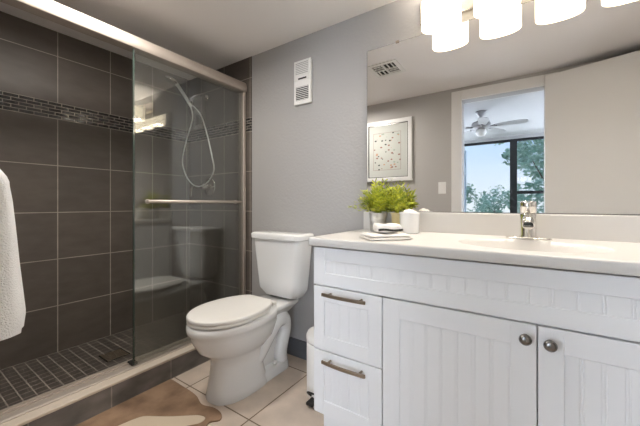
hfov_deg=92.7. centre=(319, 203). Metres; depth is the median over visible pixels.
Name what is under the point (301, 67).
grille
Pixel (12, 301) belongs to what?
bath towel
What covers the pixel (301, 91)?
grille
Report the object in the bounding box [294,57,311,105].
air vent
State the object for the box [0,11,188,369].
wall
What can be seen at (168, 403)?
rug
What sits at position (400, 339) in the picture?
vanity cabinet
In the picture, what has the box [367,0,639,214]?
wall mirror
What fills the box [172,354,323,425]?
floor
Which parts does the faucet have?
spout, lever, deck plate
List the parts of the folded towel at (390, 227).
dark trim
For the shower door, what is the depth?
1.70 m
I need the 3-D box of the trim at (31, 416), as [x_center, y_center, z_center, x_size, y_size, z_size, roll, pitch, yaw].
[-1.035,0.909,1.709,0.184,0.015,1.564,0,0,34]
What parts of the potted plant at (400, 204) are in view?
pot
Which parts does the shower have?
handle, shower arm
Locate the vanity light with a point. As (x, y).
(436, 16)
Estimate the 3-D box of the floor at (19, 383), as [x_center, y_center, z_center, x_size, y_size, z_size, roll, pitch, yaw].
[-1.361,0.995,1.930,0.620,0.067,1.566,0,0,34]
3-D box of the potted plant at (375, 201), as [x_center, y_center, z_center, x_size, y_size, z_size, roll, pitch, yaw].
[0.288,0.003,1.601,0.316,0.280,0.243,0,0,34]
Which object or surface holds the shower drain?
on the floor at (19, 383)
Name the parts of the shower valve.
lever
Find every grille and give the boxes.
[295,59,307,75]
[295,85,308,100]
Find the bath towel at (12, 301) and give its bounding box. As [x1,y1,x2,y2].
[0,169,25,340]
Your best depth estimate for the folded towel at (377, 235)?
1.21 m
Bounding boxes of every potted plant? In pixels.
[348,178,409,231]
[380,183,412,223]
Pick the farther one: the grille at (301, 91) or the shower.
the shower
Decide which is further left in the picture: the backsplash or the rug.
the rug
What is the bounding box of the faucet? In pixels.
[506,201,551,240]
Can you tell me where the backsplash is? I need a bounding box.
[364,212,639,242]
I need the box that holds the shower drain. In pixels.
[98,348,129,361]
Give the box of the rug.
[76,379,221,425]
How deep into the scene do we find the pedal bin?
1.59 m
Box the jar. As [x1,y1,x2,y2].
[399,209,419,233]
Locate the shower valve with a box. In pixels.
[190,177,214,196]
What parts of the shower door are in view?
rail, rail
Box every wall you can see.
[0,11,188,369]
[189,0,639,341]
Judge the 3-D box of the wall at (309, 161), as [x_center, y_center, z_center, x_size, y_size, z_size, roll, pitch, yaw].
[0.296,0.006,1.825,3.480,2.245,0.126,0,0,34]
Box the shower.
[164,76,214,186]
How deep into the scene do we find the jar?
1.46 m
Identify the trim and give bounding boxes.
[0,344,195,425]
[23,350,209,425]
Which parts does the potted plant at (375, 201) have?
pot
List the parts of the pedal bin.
bin lid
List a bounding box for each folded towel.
[359,232,412,239]
[372,223,402,231]
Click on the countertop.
(610, 244)
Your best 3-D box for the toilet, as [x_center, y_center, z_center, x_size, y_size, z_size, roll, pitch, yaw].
[-0.406,0.607,1.772,0.424,0.843,0.735,0,0,34]
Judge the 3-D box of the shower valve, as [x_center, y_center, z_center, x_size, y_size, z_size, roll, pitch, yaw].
[-0.993,-0.143,2.568,0.227,0.164,0.096,0,0,34]
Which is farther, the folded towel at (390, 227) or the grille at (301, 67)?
the grille at (301, 67)
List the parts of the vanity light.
lamp shade, bulb, bulb, lamp shade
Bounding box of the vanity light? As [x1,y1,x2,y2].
[420,0,520,33]
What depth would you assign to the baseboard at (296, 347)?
2.04 m
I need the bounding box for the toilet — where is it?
[186,230,313,405]
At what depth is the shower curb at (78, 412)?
1.56 m
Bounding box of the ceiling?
[0,0,395,79]
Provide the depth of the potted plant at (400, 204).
1.56 m
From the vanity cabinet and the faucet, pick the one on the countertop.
the faucet
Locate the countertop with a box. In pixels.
[308,212,639,275]
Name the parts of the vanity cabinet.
handle, handle, drawer, drawer, door, knob, knob, door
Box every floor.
[0,311,188,409]
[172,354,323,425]
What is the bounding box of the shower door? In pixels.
[0,0,246,423]
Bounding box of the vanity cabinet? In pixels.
[314,246,639,425]
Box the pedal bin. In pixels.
[306,326,314,407]
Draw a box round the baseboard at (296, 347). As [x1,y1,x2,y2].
[287,337,306,359]
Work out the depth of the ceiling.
1.88 m

